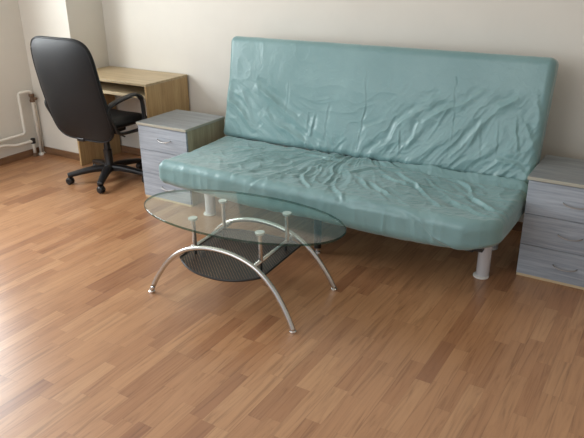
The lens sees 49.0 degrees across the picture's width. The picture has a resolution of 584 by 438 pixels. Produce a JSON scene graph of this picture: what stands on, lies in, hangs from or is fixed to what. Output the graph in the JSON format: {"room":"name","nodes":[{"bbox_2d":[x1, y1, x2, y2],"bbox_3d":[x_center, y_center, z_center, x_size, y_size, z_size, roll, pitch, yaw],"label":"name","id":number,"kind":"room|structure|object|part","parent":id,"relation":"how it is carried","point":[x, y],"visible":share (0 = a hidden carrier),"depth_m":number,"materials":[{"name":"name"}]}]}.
{"room":"living room","nodes":[
{"label":"living room","id":0,"kind":"room"},
{"bbox_2d":[0,0,38,157],"bbox_3d":[-3.385,-1.110,3.530,0.200,2.620,5.300,13,26,29],"label":"wall","id":1,"kind":"structure","parent":0,"point":[15,76],"depth_m":5.24,"materials":[{"name":"paint"}]},
{"bbox_2d":[0,138,37,156],"bbox_3d":[-2.471,-0.453,5.085,0.040,0.178,1.045,13,26,29],"label":"pipe","id":2,"kind":"object","parent":1,"relation":"attached to","point":[32,141],"visible":1,"depth_m":5.40,"materials":[{"name":"white metal"}]},
{"bbox_2d":[0,147,39,165],"bbox_3d":[-3.424,0.185,3.758,0.016,0.058,4.742,13,26,29],"label":"baseboard","id":3,"kind":"structure","parent":1,"relation":"attached to","point":[15,157],"depth_m":5.39,"materials":[{"name":"brown wood"}]},
{"bbox_2d":[0,90,43,154],"bbox_3d":[-2.443,-0.640,5.026,0.080,0.568,1.109,13,26,29],"label":"pipe","id":4,"kind":"object","parent":1,"relation":"attached to","point":[31,95],"visible":1,"depth_m":5.34,"materials":[{"name":"white metal"}]},
{"bbox_2d":[18,0,108,152],"bbox_3d":[-1.812,-1.834,5.195,0.565,2.620,0.558,13,26,29],"label":"wall pillar","id":5,"kind":"structure","parent":0,"point":[82,21],"depth_m":5.12,"materials":[{"name":"paint"}]},
{"bbox_2d":[44,146,79,159],"bbox_3d":[-1.933,-0.555,5.461,0.565,0.058,0.016,13,26,29],"label":"baseboard","id":6,"kind":"structure","parent":5,"relation":"attached to","point":[49,150],"depth_m":5.47,"materials":[{"name":"brown wood"}]},
{"bbox_2d":[0,152,583,437],"bbox_3d":[-0.744,0.754,2.556,6.370,0.120,5.300,13,26,29],"label":"floor","id":7,"kind":"structure","parent":0,"point":[408,343],"depth_m":2.93,"materials":[{"name":"laminate"}]},
{"bbox_2d":[34,102,44,152],"bbox_3d":[-2.174,-0.808,5.498,0.040,0.502,0.045,-1,23,-2],"label":"pipe","id":8,"kind":"object","parent":7,"relation":"on","point":[36,109],"visible":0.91,"depth_m":5.50,"materials":[{"name":"white metal"}]},
{"bbox_2d":[30,36,146,193],"bbox_3d":[-1.404,-0.803,4.685,0.670,1.106,0.715,13,26,29],"label":"office chair","id":9,"kind":"object","parent":7,"relation":"on","point":[66,71],"visible":0.97,"depth_m":4.38,"materials":[{"name":"black leather"}]},
{"bbox_3d":[-1.524,-0.884,4.407,0.615,0.736,0.210,13,27,29],"label":"backrest","id":10,"kind":"part","parent":9,"relation":"part of","materials":[{"name":"black leather"}]},
{"bbox_3d":[-1.182,-0.728,4.509,0.091,0.296,0.359,13,27,29],"label":"armrest","id":11,"kind":"part","parent":9,"relation":"part of","materials":[{"name":"black plastic"}]},
{"bbox_3d":[-1.378,-0.738,4.760,0.516,0.102,0.490,13,27,29],"label":"seat","id":12,"kind":"part","parent":9,"relation":"part of","materials":[{"name":"black leather"}]},
{"bbox_2d":[77,66,189,165],"bbox_3d":[-1.273,-0.773,5.079,0.838,0.741,0.457,13,26,29],"label":"writing desk","id":13,"kind":"object","parent":7,"relation":"on","point":[163,92],"visible":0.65,"depth_m":4.87,"materials":[{"name":"brown wood"}]},
{"bbox_3d":[-1.617,-0.845,5.284,0.018,0.723,0.440,13,27,29],"label":"panel","id":14,"kind":"part","parent":13,"relation":"part of","materials":[{"name":"brown wood"}]},
{"bbox_2d":[100,81,144,95],"bbox_3d":[-1.296,-1.008,4.945,0.772,0.016,0.332,13,27,29],"label":"shelf","id":15,"kind":"object","parent":13,"relation":"attached to","point":[107,87],"depth_m":4.88,"materials":[{"name":"brown wood"}]},
{"bbox_3d":[-0.926,-0.685,4.884,0.018,0.723,0.450,13,27,29],"label":"panel","id":16,"kind":"part","parent":13,"relation":"part of","materials":[{"name":"brown wood"}]},
{"bbox_2d":[136,109,224,206],"bbox_3d":[-0.770,-0.437,4.520,0.439,0.545,0.442,13,26,29],"label":"base cabinet","id":17,"kind":"object","parent":7,"relation":"on","point":[167,135],"visible":0.71,"depth_m":4.38,"materials":[{"name":"grey wood"}]},
{"bbox_3d":[-0.867,-0.372,4.376,0.425,0.168,0.016,13,27,29],"label":"drawer","id":18,"kind":"part","parent":17,"relation":"part of","materials":[{"name":"grey laminate"}]},
{"bbox_3d":[-0.869,-0.528,4.310,0.425,0.166,0.016,13,27,29],"label":"drawer","id":19,"kind":"part","parent":17,"relation":"part of","materials":[{"name":"grey laminate"}]},
{"bbox_3d":[-0.865,-0.215,4.442,0.425,0.168,0.016,13,27,29],"label":"drawer","id":20,"kind":"part","parent":17,"relation":"part of","materials":[{"name":"grey laminate"}]},
{"bbox_3d":[-0.768,-0.683,4.425,0.439,0.018,0.422,13,27,29],"label":"panel","id":21,"kind":"part","parent":17,"relation":"part of","materials":[{"name":"grey laminate"}]},
{"bbox_3d":[-0.584,-0.395,4.439,0.016,0.526,0.395,13,27,29],"label":"panel","id":22,"kind":"part","parent":17,"relation":"part of","materials":[{"name":"brown wood"}]},
{"bbox_2d":[144,189,345,333],"bbox_3d":[-0.252,0.172,3.208,1.106,0.431,0.551,11,26,26],"label":"coffee table","id":23,"kind":"object","parent":7,"relation":"on","point":[256,264],"visible":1,"depth_m":3.15,"materials":[{"name":"clear glass"}]},
{"bbox_3d":[-0.482,0.067,3.147,0.021,0.139,0.021,11,26,26],"label":"post","id":24,"kind":"part","parent":23,"relation":"part of","materials":[{"name":"silver metal"}]},
{"bbox_3d":[-0.358,-0.024,3.357,0.021,0.139,0.021,11,26,26],"label":"post","id":25,"kind":"part","parent":23,"relation":"part of","materials":[{"name":"silver metal"}]},
{"bbox_2d":[181,230,297,279],"bbox_3d":[-0.255,0.171,3.209,0.468,0.020,0.540,11,26,26],"label":"shelf","id":26,"kind":"object","parent":23,"relation":"attached to","point":[241,234],"depth_m":3.16,"materials":[{"name":"black metal"}]},
{"bbox_3d":[-0.254,-0.020,3.126,1.104,0.012,0.536,11,26,26],"label":"glass","id":27,"kind":"part","parent":23,"relation":"part of","materials":[{"name":"clear glass"}]},
{"bbox_3d":[-0.147,0.133,2.979,0.021,0.139,0.021,11,26,26],"label":"post","id":28,"kind":"part","parent":23,"relation":"part of","materials":[{"name":"silver metal"}]},
{"bbox_3d":[-0.024,0.043,3.189,0.021,0.139,0.021,11,26,26],"label":"post","id":29,"kind":"part","parent":23,"relation":"part of","materials":[{"name":"silver metal"}]},
{"bbox_2d":[159,36,558,279],"bbox_3d":[0.282,-0.398,3.698,2.087,1.086,0.945,13,26,29],"label":"sofa","id":30,"kind":"object","parent":7,"relation":"on","point":[441,148],"visible":1,"depth_m":3.62,"materials":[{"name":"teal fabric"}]},
{"bbox_3d":[-0.541,-0.155,4.204,0.068,0.243,0.068,13,27,29],"label":"leg","id":31,"kind":"part","parent":30,"relation":"part of","materials":[{"name":"silver metal"}]},
{"bbox_3d":[0.146,0.056,3.640,0.044,0.240,0.044,13,27,29],"label":"leg","id":32,"kind":"part","parent":30,"relation":"part of","materials":[{"name":"silver metal"}]},
{"bbox_3d":[0.235,-0.197,3.672,2.047,0.226,0.719,13,27,29],"label":"seat","id":33,"kind":"part","parent":30,"relation":"part of","materials":[{"name":"teal leather"}]},
{"bbox_3d":[0.454,-0.693,3.882,2.085,0.689,0.271,13,27,29],"label":"backrest","id":34,"kind":"part","parent":30,"relation":"part of","materials":[{"name":"teal leather"}]},
{"bbox_3d":[0.272,-0.124,3.759,1.860,0.035,0.580,13,27,29],"label":"frame","id":35,"kind":"part","parent":30,"relation":"part of","materials":[{"name":"black metal"}]},
{"bbox_3d":[1.011,0.182,3.355,0.068,0.243,0.068,13,27,29],"label":"leg","id":36,"kind":"part","parent":30,"relation":"part of","materials":[{"name":"silver metal"}]},
{"bbox_2d":[516,155,583,289],"bbox_3d":[1.475,0.017,3.360,0.439,0.556,0.442,13,26,29],"label":"base cabinet","id":37,"kind":"object","parent":7,"relation":"on","point":[551,249],"visible":1,"depth_m":3.24,"materials":[{"name":"grey wood"}]},
{"bbox_3d":[1.380,0.244,3.284,0.425,0.168,0.016,13,27,29],"label":"drawer","id":38,"kind":"part","parent":37,"relation":"part of","materials":[{"name":"grey laminate"}]},
{"bbox_3d":[1.377,0.086,3.218,0.425,0.168,0.016,13,27,29],"label":"drawer","id":39,"kind":"part","parent":37,"relation":"part of","materials":[{"name":"grey laminate"}]},
{"bbox_3d":[1.375,-0.074,3.150,0.425,0.176,0.016,13,27,29],"label":"drawer","id":40,"kind":"part","parent":37,"relation":"part of","materials":[{"name":"grey laminate"}]},
{"bbox_3d":[1.477,-0.234,3.263,0.439,0.018,0.422,13,27,29],"label":"panel","id":41,"kind":"part","parent":37,"relation":"part of","materials":[{"name":"grey laminate"}]},
{"bbox_3d":[1.386,0.255,3.258,0.120,0.017,0.030,13,27,29],"label":"handle","id":42,"kind":"part","parent":37,"relation":"part of","materials":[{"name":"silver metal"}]},
{"bbox_3d":[1.384,0.098,3.192,0.120,0.017,0.030,13,27,29],"label":"handle","id":43,"kind":"part","parent":37,"relation":"part of","materials":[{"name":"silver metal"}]},
{"bbox_3d":[1.382,-0.060,3.125,0.120,0.017,0.030,13,27,29],"label":"handle","id":44,"kind":"part","parent":37,"relation":"part of","materials":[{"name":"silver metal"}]},
{"bbox_2d":[101,0,583,221],"bbox_3d":[0.905,-1.293,3.827,5.605,2.620,0.200,13,26,29],"label":"wall","id":45,"kind":"structure","parent":0,"point":[193,38],"depth_m":4.10,"materials":[{"name":"paint"}]},
{"bbox_2d":[121,145,522,231],"bbox_3d":[0.779,-0.096,4.290,5.405,0.058,0.016,13,26,29],"label":"baseboard","id":46,"kind":"structure","parent":45,"relation":"attached to","point":[518,226],"depth_m":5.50,"materials":[{"name":"brown wood"}]}
]}

